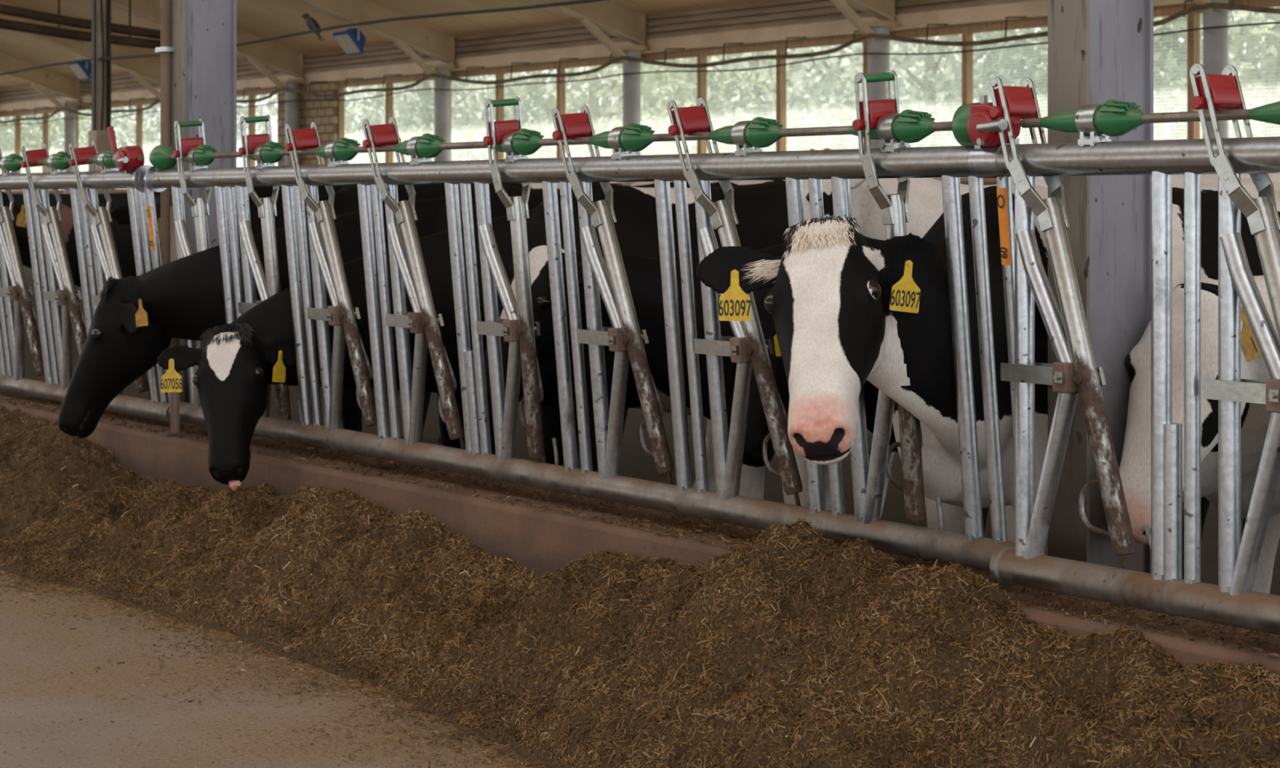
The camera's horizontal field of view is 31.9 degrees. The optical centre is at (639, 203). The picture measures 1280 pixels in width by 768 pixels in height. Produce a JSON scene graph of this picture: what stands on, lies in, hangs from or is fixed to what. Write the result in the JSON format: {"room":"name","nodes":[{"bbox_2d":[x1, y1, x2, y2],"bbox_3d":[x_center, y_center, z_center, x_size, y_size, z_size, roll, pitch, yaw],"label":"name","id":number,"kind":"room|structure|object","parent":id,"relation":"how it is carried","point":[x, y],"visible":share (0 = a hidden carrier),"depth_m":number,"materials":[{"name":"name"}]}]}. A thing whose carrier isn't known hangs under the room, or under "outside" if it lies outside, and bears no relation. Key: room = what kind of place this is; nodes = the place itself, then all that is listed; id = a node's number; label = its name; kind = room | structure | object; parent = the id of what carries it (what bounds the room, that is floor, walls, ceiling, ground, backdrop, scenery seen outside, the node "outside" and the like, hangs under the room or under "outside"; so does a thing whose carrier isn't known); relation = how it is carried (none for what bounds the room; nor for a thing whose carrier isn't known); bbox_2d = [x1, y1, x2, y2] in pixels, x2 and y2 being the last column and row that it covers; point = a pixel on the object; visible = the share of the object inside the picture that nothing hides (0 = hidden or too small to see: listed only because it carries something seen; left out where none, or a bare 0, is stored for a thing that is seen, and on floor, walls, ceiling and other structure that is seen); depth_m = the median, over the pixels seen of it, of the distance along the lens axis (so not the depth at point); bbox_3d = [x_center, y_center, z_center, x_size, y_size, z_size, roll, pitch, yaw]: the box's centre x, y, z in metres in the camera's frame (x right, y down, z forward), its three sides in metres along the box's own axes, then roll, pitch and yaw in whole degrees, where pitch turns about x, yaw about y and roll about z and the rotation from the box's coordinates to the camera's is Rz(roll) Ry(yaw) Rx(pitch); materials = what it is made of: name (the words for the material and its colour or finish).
{"room":"farm building","nodes":[
{"label":"farm building","id":0,"kind":"room"},
{"bbox_2d":[0,572,546,767],"bbox_3d":[-23.137,1.400,18.405,23.000,0.100,75.000,0,0,-36],"label":"floor","id":1,"kind":"structure","parent":0,"point":[130,741],"depth_m":6.00,"materials":[{"name":"concrete"}]},
{"bbox_2d":[0,404,1279,767],"bbox_3d":[-1.074,1.068,6.765,1.051,0.587,13.800,0,0,-36],"label":"heap","id":2,"kind":"object","parent":1,"relation":"on","point":[792,647],"visible":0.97,"depth_m":5.43,"materials":[{"name":"plant"}]},
{"bbox_2d":[0,396,1279,767],"bbox_3d":[-1.387,1.118,6.416,2.632,0.478,8.029,0,0,-36],"label":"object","id":3,"kind":"structure","parent":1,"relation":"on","point":[402,708],"depth_m":6.28,"materials":[{"name":"concrete"}]},
{"bbox_2d":[277,82,338,165],"bbox_3d":[-6.248,-0.440,42.264,0.160,3.580,2.262,0,0,-36],"label":"wall pier","id":4,"kind":"object","parent":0,"point":[324,113],"visible":0.29,"depth_m":41.85,"materials":[{"name":"beige brick"}]},
{"bbox_2d":[0,0,787,90],"bbox_3d":[-8.508,-5.918,29.064,21.037,6.834,75.000,0,0,-36],"label":"ceiling","id":5,"kind":"structure","parent":0,"point":[261,19],"depth_m":39.28,"materials":[{"name":"beige wood"}]},
{"bbox_2d":[0,51,79,111],"bbox_3d":[-20.879,-5.610,45.279,19.909,7.152,0.200,0,0,-36],"label":"roof beam","id":6,"kind":"structure","parent":5,"relation":"attached to","point":[40,78],"depth_m":50.64,"materials":[{"name":"orange paint"}]},
{"bbox_2d":[0,0,1279,123],"bbox_3d":[-1.962,-2.090,35.813,0.391,0.342,63.804,0,0,-36],"label":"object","id":7,"kind":"object","parent":6,"relation":"attached to","point":[1210,5],"visible":0.79,"depth_m":31.64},
{"bbox_2d":[0,21,1279,126],"bbox_3d":[-2.120,-1.889,35.699,0.024,0.118,63.801,0,0,-36],"label":"cable","id":8,"kind":"object","parent":7,"relation":"hanging from","point":[1267,23],"visible":0.81,"depth_m":31.16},
{"bbox_2d":[0,0,160,99],"bbox_3d":[-17.664,-5.610,40.866,19.909,7.152,0.200,0,0,-36],"label":"roof beam","id":9,"kind":"structure","parent":5,"relation":"attached to","point":[147,68],"depth_m":45.95,"materials":[{"name":"orange paint"}]},
{"bbox_2d":[67,54,91,80],"bbox_3d":[-11.322,-2.763,45.462,0.435,0.509,0.628,0,0,-36],"label":"lamp","id":10,"kind":"object","parent":9,"relation":"attached to","point":[82,70],"visible":0.74,"depth_m":45.33,"materials":[{"name":"blue paint"}]},
{"bbox_2d":[0,0,160,48],"bbox_3d":[-8.727,-3.869,34.499,4.751,2.991,0.150,0,0,-39],"label":"duct","id":11,"kind":"object","parent":5,"relation":"hanging from","point":[59,32],"visible":0.69,"depth_m":34.39,"materials":[{"name":"black metal"}]},
{"bbox_2d":[0,0,160,39],"bbox_3d":[-8.727,-3.941,34.499,4.754,2.847,0.150,0,0,-39],"label":"duct","id":12,"kind":"object","parent":5,"relation":"hanging from","point":[6,10],"visible":0.69,"depth_m":34.40,"materials":[{"name":"black metal"}]},
{"bbox_2d":[111,0,303,93],"bbox_3d":[-14.448,-5.610,36.453,19.909,7.152,0.200,0,0,-36],"label":"roof beam","id":13,"kind":"structure","parent":5,"relation":"attached to","point":[270,55],"depth_m":41.78,"materials":[{"name":"orange paint"}]},
{"bbox_2d":[293,0,454,79],"bbox_3d":[-11.233,-5.610,32.040,19.909,7.152,0.200,0,0,-36],"label":"roof beam","id":14,"kind":"structure","parent":5,"relation":"attached to","point":[407,35],"depth_m":37.27,"materials":[{"name":"orange paint"}]},
{"bbox_2d":[332,22,366,55],"bbox_3d":[-4.739,-2.702,36.747,0.435,0.509,0.628,0,0,-36],"label":"lamp","id":15,"kind":"object","parent":14,"relation":"attached to","point":[352,41],"visible":0.89,"depth_m":36.62,"materials":[{"name":"blue metal"}]},
{"bbox_2d":[535,0,645,63],"bbox_3d":[-8.017,-5.610,27.628,19.909,7.152,0.200,0,0,-36],"label":"roof beam","id":16,"kind":"structure","parent":5,"relation":"attached to","point":[611,17],"depth_m":33.11,"materials":[{"name":"orange paint"}]},
{"bbox_2d":[830,0,894,42],"bbox_3d":[-4.802,-5.610,23.215,19.909,7.152,0.200,0,0,-36],"label":"roof beam","id":17,"kind":"structure","parent":5,"relation":"attached to","point":[882,10],"depth_m":28.80,"materials":[{"name":"orange paint"}]},
{"bbox_2d":[1193,0,1212,13],"bbox_3d":[-1.587,-5.610,18.802,19.909,7.152,0.200,0,0,-36],"label":"roof beam","id":18,"kind":"structure","parent":5,"relation":"attached to","point":[1197,2],"depth_m":24.42,"materials":[{"name":"orange paint"}]},
{"bbox_2d":[4,182,996,194],"bbox_3d":[-0.652,0.540,34.788,0.200,1.620,75.000,0,0,-36],"label":"wall","id":19,"kind":"structure","parent":0,"point":[962,183],"depth_m":49.30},
{"bbox_2d":[0,105,87,192],"bbox_3d":[-14.313,-1.260,53.441,0.130,1.980,5.460,0,0,-36],"label":"window","id":20,"kind":"structure","parent":19,"relation":"in","point":[44,112],"depth_m":53.85,"materials":[{"name":"clear glass"}]},
{"bbox_2d":[82,97,160,191],"bbox_3d":[-11.097,-1.260,49.029,0.130,1.980,5.460,0,0,-36],"label":"window","id":21,"kind":"structure","parent":19,"relation":"in","point":[140,104],"depth_m":48.75,"materials":[{"name":"orange wood"}]},
{"bbox_2d":[236,84,304,167],"bbox_3d":[-7.882,-1.260,44.616,0.130,1.980,5.460,0,0,-36],"label":"window","id":22,"kind":"structure","parent":19,"relation":"in","point":[251,94],"depth_m":44.29,"materials":[{"name":"orange wood"}]},
{"bbox_2d":[308,71,462,164],"bbox_3d":[-4.666,-1.260,40.203,0.130,1.980,5.460,0,0,-36],"label":"window","id":23,"kind":"structure","parent":19,"relation":"in","point":[388,82],"depth_m":39.90,"materials":[{"name":"orange wood"}]},
{"bbox_2d":[457,53,653,185],"bbox_3d":[-1.451,-1.260,35.790,0.130,1.980,5.460,0,0,-36],"label":"window","id":24,"kind":"structure","parent":19,"relation":"in","point":[500,72],"depth_m":35.88,"materials":[{"name":"orange wood"}]},
{"bbox_2d":[648,31,902,182],"bbox_3d":[1.765,-1.260,31.378,0.130,1.980,5.460,0,0,-36],"label":"window","id":25,"kind":"structure","parent":19,"relation":"in","point":[701,54],"depth_m":31.11,"materials":[{"name":"orange wood"}]},
{"bbox_2d":[896,0,1239,182],"bbox_3d":[4.980,-1.260,26.965,0.130,1.980,5.460,0,0,-36],"label":"window","id":26,"kind":"structure","parent":19,"relation":"in","point":[1193,19],"depth_m":27.56,"materials":[{"name":"orange wood"}]},
{"bbox_2d":[1233,0,1279,137],"bbox_3d":[8.196,-1.260,22.552,0.130,1.980,5.460,0,0,-36],"label":"window","id":27,"kind":"structure","parent":19,"relation":"in","point":[1260,3],"depth_m":24.54,"materials":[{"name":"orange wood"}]},
{"bbox_2d":[22,265,1279,595],"bbox_3d":[-7.134,1.380,30.065,16.400,0.060,75.000,0,0,-36],"label":"floor","id":28,"kind":"structure","parent":0,"point":[634,462],"depth_m":11.79,"materials":[{"name":"brown concrete"}]},
{"bbox_2d":[60,100,79,194],"bbox_3d":[-12.984,-0.497,51.100,0.420,3.695,0.450,0,0,-36],"label":"column","id":29,"kind":"structure","parent":28,"relation":"on","point":[70,126],"depth_m":50.93,"materials":[{"name":"grey paint"}]},
{"bbox_2d":[88,0,115,193],"bbox_3d":[-5.940,-2.700,24.725,0.220,8.100,0.220,0,0,-36],"label":"pipe","id":30,"kind":"object","parent":28,"relation":"on","point":[100,9],"visible":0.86,"depth_m":24.71,"materials":[{"name":"metal"}]},
{"bbox_2d":[0,0,604,75],"bbox_3d":[-0.373,-1.574,17.051,0.028,0.086,40.001,0,0,-36],"label":"overhead cable","id":31,"kind":"object","parent":30,"relation":"attached to","point":[577,2],"visible":0.86,"depth_m":19.84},
{"bbox_2d":[300,13,324,40],"bbox_3d":[-3.036,-1.632,20.711,0.242,0.263,0.085,0,0,24],"label":"swallow","id":32,"kind":"object","parent":31,"relation":"on","point":[311,23],"visible":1,"depth_m":20.69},
{"bbox_2d":[155,0,236,403],"bbox_3d":[-1.865,-3.650,9.517,0.346,10.000,0.295,0,0,-36],"label":"column","id":33,"kind":"structure","parent":28,"relation":"on","point":[197,49],"depth_m":9.46,"materials":[{"name":"beige paint"}]},
{"bbox_2d":[1,185,441,443],"bbox_3d":[-2.158,0.593,12.108,3.043,1.528,1.345,0,0,-36],"label":"cow","id":34,"kind":"object","parent":28,"relation":"on","point":[122,236],"visible":0.1,"depth_m":11.58},
{"bbox_2d":[280,78,304,165],"bbox_3d":[-6.553,-0.497,42.274,0.420,3.695,0.450,0,0,-36],"label":"column","id":35,"kind":"structure","parent":28,"relation":"on","point":[291,108],"depth_m":42.09,"materials":[{"name":"grey paint"}]},
{"bbox_2d":[110,182,628,464],"bbox_3d":[-1.153,0.607,10.827,2.964,1.496,0.797,0,0,-36],"label":"cow","id":36,"kind":"object","parent":28,"relation":"on","point":[346,200],"visible":0.02,"depth_m":10.54},
{"bbox_2d":[57,181,737,491],"bbox_3d":[-0.705,0.628,9.167,3.251,1.460,0.812,0,0,-30],"label":"cow","id":37,"kind":"object","parent":28,"relation":"on","point":[135,319],"visible":0.19,"depth_m":8.52},
{"bbox_2d":[428,63,456,161],"bbox_3d":[-3.337,-0.497,37.862,0.420,3.695,0.450,0,0,-36],"label":"column","id":38,"kind":"structure","parent":28,"relation":"on","point":[442,99],"depth_m":37.68,"materials":[{"name":"grey paint"}]},
{"bbox_2d":[157,181,894,518],"bbox_3d":[-0.192,0.629,8.523,3.178,1.463,0.765,0,0,-33],"label":"cow","id":39,"kind":"object","parent":28,"relation":"on","point":[237,363],"visible":0.3,"depth_m":8.16},
{"bbox_2d":[617,44,648,186],"bbox_3d":[-0.122,-0.497,33.449,0.420,3.695,0.450,0,0,-36],"label":"column","id":40,"kind":"structure","parent":28,"relation":"on","point":[631,82],"depth_m":33.27,"materials":[{"name":"grey paint"}]},
{"bbox_2d":[0,391,1279,675],"bbox_3d":[-13.721,1.125,25.265,0.350,0.450,75.000,0,0,-36],"label":"kerb","id":41,"kind":"object","parent":28,"relation":"on","point":[542,542],"depth_m":6.74,"materials":[{"name":"concrete"}]},
{"bbox_2d":[0,126,170,422],"bbox_3d":[-3.047,0.283,10.471,0.265,1.190,3.888,0,0,-36],"label":"fence","id":42,"kind":"object","parent":41,"relation":"on","point":[56,296],"visible":0.88,"depth_m":9.70,"materials":[{"name":"metal"}]},
{"bbox_2d":[158,206,185,436],"bbox_3d":[-1.822,0.470,8.715,0.075,0.920,0.085,0,0,-36],"label":"post","id":43,"kind":"object","parent":41,"relation":"on","point":[175,397],"visible":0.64,"depth_m":8.71,"materials":[{"name":"grey metal"}]},
{"bbox_2d":[143,70,1044,571],"bbox_3d":[-0.490,0.269,6.933,0.233,1.184,4.716,0,0,-36],"label":"fence","id":44,"kind":"object","parent":41,"relation":"on","point":[972,126],"visible":0.96,"depth_m":6.44,"materials":[{"name":"metal"}]},
{"bbox_2d":[988,63,1279,635],"bbox_3d":[1.624,0.290,3.977,0.132,1.151,2.715,0,0,-36],"label":"fence","id":45,"kind":"object","parent":41,"relation":"on","point":[1233,602],"visible":1,"depth_m":4.68,"materials":[{"name":"metal"}]},
{"bbox_2d":[627,179,783,186],"bbox_3d":[0.214,0.585,15.593,0.846,1.542,2.846,0,0,-36],"label":"cow","id":46,"kind":"object","parent":28,"relation":"on","point":[737,182],"visible":0.02,"depth_m":14.76},
{"bbox_2d":[484,243,988,532],"bbox_3d":[0.546,0.741,7.974,2.540,1.228,0.660,0,0,-33],"label":"cow","id":47,"kind":"object","parent":28,"relation":"on","point":[643,273],"visible":0.09,"depth_m":7.57},
{"bbox_2d":[864,20,897,148],"bbox_3d":[3.094,-0.497,29.036,0.420,3.695,0.450,0,0,-36],"label":"column","id":48,"kind":"structure","parent":28,"relation":"on","point":[877,64],"depth_m":28.85,"materials":[{"name":"grey paint"}]},
{"bbox_2d":[718,287,1245,578],"bbox_3d":[1.173,0.741,7.032,2.482,1.228,0.675,0,0,-36],"label":"cow","id":49,"kind":"object","parent":28,"relation":"on","point":[757,428],"visible":0.02,"depth_m":6.23},
{"bbox_2d":[696,177,1279,594],"bbox_3d":[1.156,0.643,5.936,2.667,1.432,0.752,0,0,-41],"label":"cow","id":50,"kind":"object","parent":28,"relation":"on","point":[848,308],"visible":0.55,"depth_m":5.23},
{"bbox_2d":[802,147,1279,240],"bbox_3d":[1.881,0.569,9.018,2.994,1.576,0.802,0,0,1],"label":"cow","id":51,"kind":"object","parent":28,"relation":"on","point":[925,203],"visible":0.09,"depth_m":8.86},
{"bbox_2d":[1048,0,1153,573],"bbox_3d":[1.116,-3.250,5.426,0.335,9.200,0.245,0,0,-36],"label":"column","id":52,"kind":"structure","parent":28,"relation":"on","point":[1100,51],"depth_m":5.38,"materials":[{"name":"beige paint"}]},
{"bbox_2d":[1119,275,1278,545],"bbox_3d":[2.475,0.621,5.780,2.890,1.465,0.849,0,0,-27],"label":"cow","id":53,"kind":"object","parent":28,"relation":"on","point":[1135,469],"visible":0.41,"depth_m":5.29},
{"bbox_2d":[1203,0,1228,138],"bbox_3d":[6.309,-0.497,24.623,0.420,3.695,0.450,0,0,-36],"label":"column","id":54,"kind":"structure","parent":28,"relation":"on","point":[1215,41],"depth_m":24.43,"materials":[{"name":"grey paint"}]},
{"bbox_2d":[0,0,1038,104],"bbox_3d":[-0.677,-2.636,34.771,0.260,0.412,75.000,0,0,-36],"label":"trim","id":55,"kind":"structure","parent":54,"relation":"attached to","point":[789,12],"depth_m":35.05,"materials":[{"name":"beige wood"}]},
{"bbox_2d":[0,0,1195,112],"bbox_3d":[-0.786,-2.350,34.691,0.190,0.200,75.000,0,0,-36],"label":"trim","id":56,"kind":"structure","parent":54,"relation":"attached to","point":[1032,9],"depth_m":32.65,"materials":[{"name":"beige wood"}]},
{"label":"outside","id":57,"kind":"structure","parent":0,"visible":0},
{"bbox_3d":[17.796,1.700,87.207,92.000,0.300,220.000,0,0,-36],"label":"ground","id":58,"kind":"structure","parent":57,"visible":0},
{"bbox_2d":[0,105,160,190],"bbox_3d":[-25.946,-3.053,98.343,12.123,9.220,11.132,0,0,-36],"label":"tree","id":59,"kind":"object","parent":58,"relation":"on","point":[4,137],"visible":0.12,"depth_m":97.59,"materials":[{"name":"green plant"}]},
{"bbox_2d":[21,104,261,171],"bbox_3d":[-25.995,-4.358,110.948,15.161,11.827,13.907,0,0,-36],"label":"tree","id":60,"kind":"object","parent":58,"relation":"on","point":[131,107],"visible":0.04,"depth_m":111.40,"materials":[{"name":"green plant"}]},
{"bbox_2d":[62,93,360,165],"bbox_3d":[-16.471,-5.649,85.304,14.143,14.406,16.155,0,0,-36],"label":"tree","id":61,"kind":"object","parent":58,"relation":"on","point":[113,122],"visible":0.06,"depth_m":84.42,"materials":[{"name":"green plant"}]},
{"bbox_2d":[239,83,481,164],"bbox_3d":[-12.095,-3.708,108.622,13.876,10.529,16.355,0,0,-36],"label":"tree","id":62,"kind":"object","parent":58,"relation":"on","point":[357,103],"visible":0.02,"depth_m":108.55,"materials":[{"name":"green plant"}]},
{"bbox_2d":[344,73,537,163],"bbox_3d":[-7.003,-5.006,74.346,9.934,13.122,12.932,0,0,-8],"label":"tree","id":63,"kind":"object","parent":58,"relation":"on","point":[454,131],"visible":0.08,"depth_m":73.56,"materials":[{"name":"green plant"}]},
{"bbox_2d":[357,68,617,162],"bbox_3d":[-5.459,-3.056,87.717,10.796,9.227,15.170,0,0,-36],"label":"tree","id":64,"kind":"object","parent":58,"relation":"on","point":[513,95],"visible":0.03,"depth_m":87.22,"materials":[{"name":"green plant"}]},
{"bbox_2d":[370,56,770,159],"bbox_3d":[-1.192,-4.339,67.110,16.746,11.789,14.113,0,0,-36],"label":"tree","id":65,"kind":"object","parent":58,"relation":"on","point":[575,85],"visible":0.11,"depth_m":64.82,"materials":[{"name":"green plant"}]},
{"bbox_2d":[466,46,953,158],"bbox_3d":[2.719,-5.635,77.092,18.609,14.378,13.932,0,0,-21],"label":"tree","id":66,"kind":"object","parent":58,"relation":"on","point":[610,127],"visible":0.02,"depth_m":75.04,"materials":[{"name":"green plant"}]},
{"bbox_2d":[585,46,904,155],"bbox_3d":[3.585,-3.717,59.795,13.328,10.546,11.300,0,0,-36],"label":"tree","id":67,"kind":"object","parent":58,"relation":"on","point":[654,74],"visible":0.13,"depth_m":58.79,"materials":[{"name":"green plant"}]},
{"bbox_2d":[686,37,979,151],"bbox_3d":[7.412,-4.999,73.435,13.723,13.108,13.949,0,0,-36],"label":"tree","id":68,"kind":"object","parent":58,"relation":"on","point":[839,58],"visible":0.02,"depth_m":73.20,"materials":[{"name":"green plant"}]},
{"bbox_2d":[684,27,1183,151],"bbox_3d":[6.901,-3.064,54.619,13.110,9.242,15.316,0,0,22],"label":"tree","id":69,"kind":"object","parent":58,"relation":"on","point":[975,94],"visible":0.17,"depth_m":53.25,"materials":[{"name":"green plant"}]},
{"bbox_2d":[788,26,1176,147],"bbox_3d":[11.353,-4.357,64.702,13.772,11.826,17.336,0,0,-36],"label":"tree","id":70,"kind":"object","parent":58,"relation":"on","point":[1015,30],"visible":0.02,"depth_m":64.93,"materials":[{"name":"green plant"}]},
{"bbox_2d":[899,10,1262,146],"bbox_3d":[10.923,-5.632,52.047,11.336,14.372,11.403,0,0,-12],"label":"tree","id":71,"kind":"object","parent":58,"relation":"on","point":[1027,140],"visible":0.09,"depth_m":50.06,"materials":[{"name":"green plant"}]},
{"bbox_2d":[933,6,1279,139],"bbox_3d":[14.842,-5.008,48.381,13.496,13.126,14.774,0,0,-36],"label":"tree","id":72,"kind":"object","parent":58,"relation":"on","point":[1254,126],"visible":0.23,"depth_m":48.16,"materials":[{"name":"green plant"}]},
{"bbox_2d":[950,10,1266,139],"bbox_3d":[14.770,-3.683,60.850,13.860,10.479,12.424,0,0,-36],"label":"tree","id":73,"kind":"object","parent":58,"relation":"on","point":[1172,124],"visible":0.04,"depth_m":58.93,"materials":[{"name":"green plant"}]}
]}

